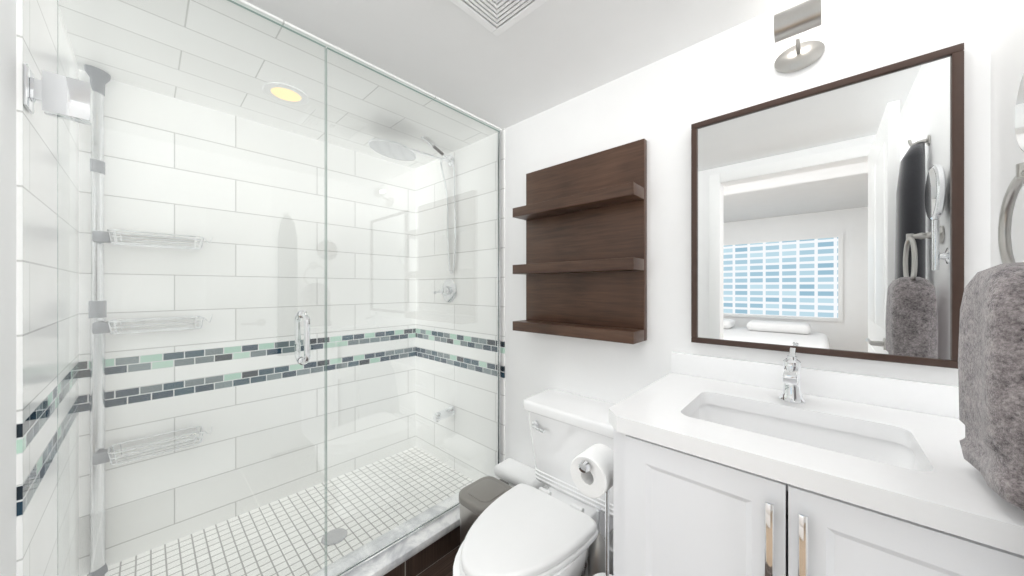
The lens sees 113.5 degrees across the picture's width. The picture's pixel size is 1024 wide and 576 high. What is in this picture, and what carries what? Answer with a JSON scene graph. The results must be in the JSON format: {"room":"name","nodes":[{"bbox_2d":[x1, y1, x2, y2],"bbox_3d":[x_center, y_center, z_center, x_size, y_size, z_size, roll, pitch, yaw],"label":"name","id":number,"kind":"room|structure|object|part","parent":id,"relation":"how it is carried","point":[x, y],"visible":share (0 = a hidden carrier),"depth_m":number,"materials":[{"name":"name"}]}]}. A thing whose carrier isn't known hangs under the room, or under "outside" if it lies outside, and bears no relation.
{"room":"bathroom","nodes":[
{"label":"bathroom","id":0,"kind":"room"},
{"bbox_2d":[0,0,15,575],"bbox_3d":[-0.887,0.168,0.480,2.558,2.150,0.100,0,0,43],"label":"wall","id":1,"kind":"structure","parent":0,"point":[7,287],"depth_m":0.71,"materials":[{"name":"paint"}]},
{"bbox_2d":[16,0,78,575],"bbox_3d":[-1.446,0.168,1.067,0.924,2.150,0.008,0,0,43],"label":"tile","id":2,"kind":"structure","parent":1,"relation":"attached to","point":[36,321],"depth_m":0.92,"materials":[{"name":"white tile"}]},
{"bbox_2d":[23,63,91,125],"bbox_3d":[-1.091,0.161,0.811,0.060,1.338,0.094,0,0,43],"label":"glass hinge","id":3,"kind":"object","parent":2,"relation":"attached to","point":[55,95],"visible":0.96,"depth_m":0.80,"materials":[{"name":"silver metal"}]},
{"bbox_2d":[57,0,325,575],"bbox_3d":[-0.893,0.100,1.027,0.010,1.986,0.593,0,0,43],"label":"shower glass door","id":4,"kind":"structure","parent":3,"relation":"attached to","point":[263,17],"depth_m":0.98,"materials":[{"name":"clear glass"}]},
{"bbox_2d":[295,310,309,364],"bbox_3d":[-0.743,0.175,1.190,0.127,0.192,0.027,0,0,43],"label":"door handle","id":5,"kind":"object","parent":4,"relation":"attached to","point":[305,359],"visible":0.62,"depth_m":1.16,"materials":[{"name":"silver metal"}]},
{"bbox_2d":[433,279,456,301],"bbox_3d":[-0.446,0.018,2.224,0.169,0.156,0.072,0,0,43],"label":"shower valve","id":6,"kind":"object","parent":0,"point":[445,291],"depth_m":2.21,"materials":[{"name":"silver metal"}]},
{"bbox_2d":[417,546,611,575],"bbox_3d":[-0.353,1.293,1.060,2.558,0.100,1.677,0,0,43],"label":"floor","id":7,"kind":"structure","parent":0,"point":[443,566],"depth_m":1.49,"materials":[{"name":"tile"}]},
{"bbox_2d":[85,446,474,575],"bbox_3d":[-0.959,1.218,1.685,0.804,0.050,1.561,0,0,43],"label":"shower floor","id":8,"kind":"structure","parent":7,"relation":"on","point":[320,497],"depth_m":1.69,"materials":[{"name":"tile"}]},
{"bbox_2d":[84,64,212,575],"bbox_3d":[-1.588,0.147,1.490,0.123,2.091,0.386,0,0,43],"label":"shower caddy","id":9,"kind":"object","parent":8,"relation":"on","point":[98,451],"depth_m":1.39,"materials":[{"name":"metal"}]},
{"bbox_2d":[321,528,346,545],"bbox_3d":[-0.850,1.191,1.609,0.110,0.004,0.110,0,0,43],"label":"shower drain","id":10,"kind":"object","parent":8,"relation":"on","point":[341,534],"depth_m":1.61,"materials":[{"name":"silver metal"}]},
{"bbox_2d":[310,475,488,575],"bbox_3d":[-0.603,1.175,1.358,0.178,0.137,1.561,0,0,43],"label":"curb","id":11,"kind":"object","parent":7,"relation":"on","point":[419,552],"visible":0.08,"depth_m":1.47,"materials":[{"name":"stone"}]},
{"bbox_2d":[326,47,500,575],"bbox_3d":[-0.378,0.106,1.587,0.018,1.999,0.918,0,0,43],"label":"glass panel","id":12,"kind":"object","parent":11,"relation":"on","point":[369,558],"visible":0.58,"depth_m":1.48,"materials":[{"name":"clear glass"}]},
{"bbox_2d":[459,476,511,545],"bbox_3d":[-0.118,1.073,1.502,0.201,0.339,0.251,0,0,43],"label":"waste bin","id":13,"kind":"object","parent":7,"relation":"on","point":[478,497],"visible":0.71,"depth_m":1.47,"materials":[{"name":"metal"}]},
{"bbox_2d":[494,458,547,489],"bbox_3d":[0.041,1.082,1.704,0.282,0.320,0.147,0,0,43],"label":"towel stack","id":14,"kind":"object","parent":7,"relation":"on","point":[512,472],"visible":0.15,"depth_m":1.69,"materials":[{"name":"white fabric"}]},
{"bbox_2d":[453,389,614,575],"bbox_3d":[0.114,0.870,1.234,0.484,0.746,0.772,0,0,43],"label":"toilet","id":15,"kind":"object","parent":7,"relation":"on","point":[526,530],"visible":0.88,"depth_m":1.23,"materials":[{"name":"ceramic"}]},
{"bbox_2d":[570,444,612,575],"bbox_3d":[0.258,0.854,0.981,0.116,0.778,0.203,0,0,43],"label":"stand","id":16,"kind":"object","parent":7,"relation":"on","point":[591,469],"visible":0.96,"depth_m":0.94,"materials":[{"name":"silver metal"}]},
{"bbox_2d":[587,506,604,575],"bbox_3d":[0.309,1.014,1.206,0.076,0.459,0.076,0,0,43],"label":"toilet brush","id":17,"kind":"object","parent":7,"relation":"on","point":[596,559],"visible":0.67,"depth_m":1.18,"materials":[{"name":"silver metal"}]},
{"bbox_2d":[609,348,1023,575],"bbox_3d":[0.687,0.710,0.838,0.718,1.067,0.590,0,0,43],"label":"bathroom vanity","id":18,"kind":"object","parent":7,"relation":"on","point":[790,466],"visible":0.92,"depth_m":0.73,"materials":[{"name":"white wood"}]},
{"bbox_2d":[244,0,792,128],"bbox_3d":[-0.319,-0.957,1.097,2.758,0.100,1.777,0,0,43],"label":"ceiling","id":19,"kind":"structure","parent":0,"point":[547,55],"depth_m":1.23,"materials":[{"name":"paint"}]},
{"bbox_2d":[58,0,501,168],"bbox_3d":[-0.920,-0.903,1.650,0.908,0.008,1.561,0,0,43],"label":"shower ceiling","id":20,"kind":"structure","parent":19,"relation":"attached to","point":[204,30],"depth_m":1.40,"materials":[{"name":"white paint"}]},
{"bbox_2d":[262,82,308,105],"bbox_3d":[-1.043,-0.894,1.552,0.180,0.009,0.180,0,0,43],"label":"recessed light","id":21,"kind":"object","parent":20,"relation":"attached to","point":[283,91],"depth_m":1.54,"materials":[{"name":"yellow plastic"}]},
{"bbox_2d":[450,0,547,36],"bbox_3d":[-0.045,-0.902,0.991,0.300,0.009,0.300,0,0,43],"label":"ceiling vent","id":22,"kind":"object","parent":19,"relation":"in","point":[497,18],"visible":1,"depth_m":1.09,"materials":[{"name":"white plastic"}]},
{"bbox_2d":[416,0,990,549],"bbox_3d":[0.238,0.168,1.703,2.558,2.150,0.130,0,0,43],"label":"wall","id":23,"kind":"structure","parent":0,"point":[827,219],"depth_m":1.10,"materials":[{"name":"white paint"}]},
{"bbox_2d":[368,137,455,272],"bbox_3d":[-0.589,-0.505,2.036,0.265,0.819,0.543,0,0,43],"label":"shower head","id":24,"kind":"object","parent":23,"relation":"attached to","point":[398,155],"depth_m":2.03},
{"bbox_2d":[433,406,454,421],"bbox_3d":[-0.442,0.814,2.176,0.068,0.070,0.142,0,0,43],"label":"tub spout","id":25,"kind":"object","parent":23,"relation":"attached to","point":[442,417],"depth_m":2.16,"materials":[{"name":"silver metal"}]},
{"bbox_3d":[-0.384,0.168,2.222,0.924,2.150,0.008,0,0,43],"label":"wall tile mirror","id":26,"kind":"part","parent":23,"relation":"part of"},
{"bbox_2d":[513,139,646,343],"bbox_3d":[0.276,-0.194,1.528,0.620,0.813,0.133,0,0,43],"label":"shelf unit","id":27,"kind":"object","parent":23,"relation":"attached to","point":[583,269],"visible":1,"depth_m":1.49,"materials":[{"name":"brown wood"}]},
{"bbox_2d":[609,548,612,574],"bbox_3d":[0.316,1.193,1.575,0.878,0.100,0.014,0,0,43],"label":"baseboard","id":28,"kind":"structure","parent":23,"relation":"attached to","point":[610,560],"depth_m":1.46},
{"bbox_2d":[774,0,824,72],"bbox_3d":[0.855,-0.754,1.006,0.120,0.149,0.118,0,0,43],"label":"sconce","id":29,"kind":"object","parent":23,"relation":"attached to","point":[798,19],"visible":1,"depth_m":1.00,"materials":[{"name":"silver metal"}]},
{"bbox_2d":[991,0,1023,266],"bbox_3d":[0.659,0.168,0.197,0.100,2.150,1.777,0,0,43],"label":"wall","id":30,"kind":"structure","parent":0,"point":[1007,53],"depth_m":0.75,"materials":[{"name":"paint"}]},
{"bbox_2d":[958,162,1023,509],"bbox_3d":[0.789,0.046,0.504,0.123,0.513,0.208,0,0,43],"label":"towel ring","id":31,"kind":"object","parent":30,"relation":"attached to","point":[991,369],"visible":1,"depth_m":0.49,"materials":[{"name":"grey fabric"}]},
{"bbox_2d":[1015,74,1023,151],"bbox_3d":[0.882,-0.226,0.544,0.040,0.338,0.176,0,0,43],"label":"makeup mirror","id":32,"kind":"object","parent":30,"relation":"attached to","point":[1019,119],"visible":1,"depth_m":0.60,"materials":[{"name":"silver metal"}]},
{"bbox_3d":[-1.297,0.168,1.996,0.100,2.150,1.777,0,0,43],"label":"wall","id":33,"kind":"structure","parent":0,"visible":0},
{"bbox_2d":[79,70,415,575],"bbox_3d":[-1.258,0.168,1.960,0.008,2.150,1.577,0,0,43],"label":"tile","id":34,"kind":"structure","parent":33,"relation":"attached to","point":[240,339],"depth_m":1.75,"materials":[{"name":"white tile"}]}
]}

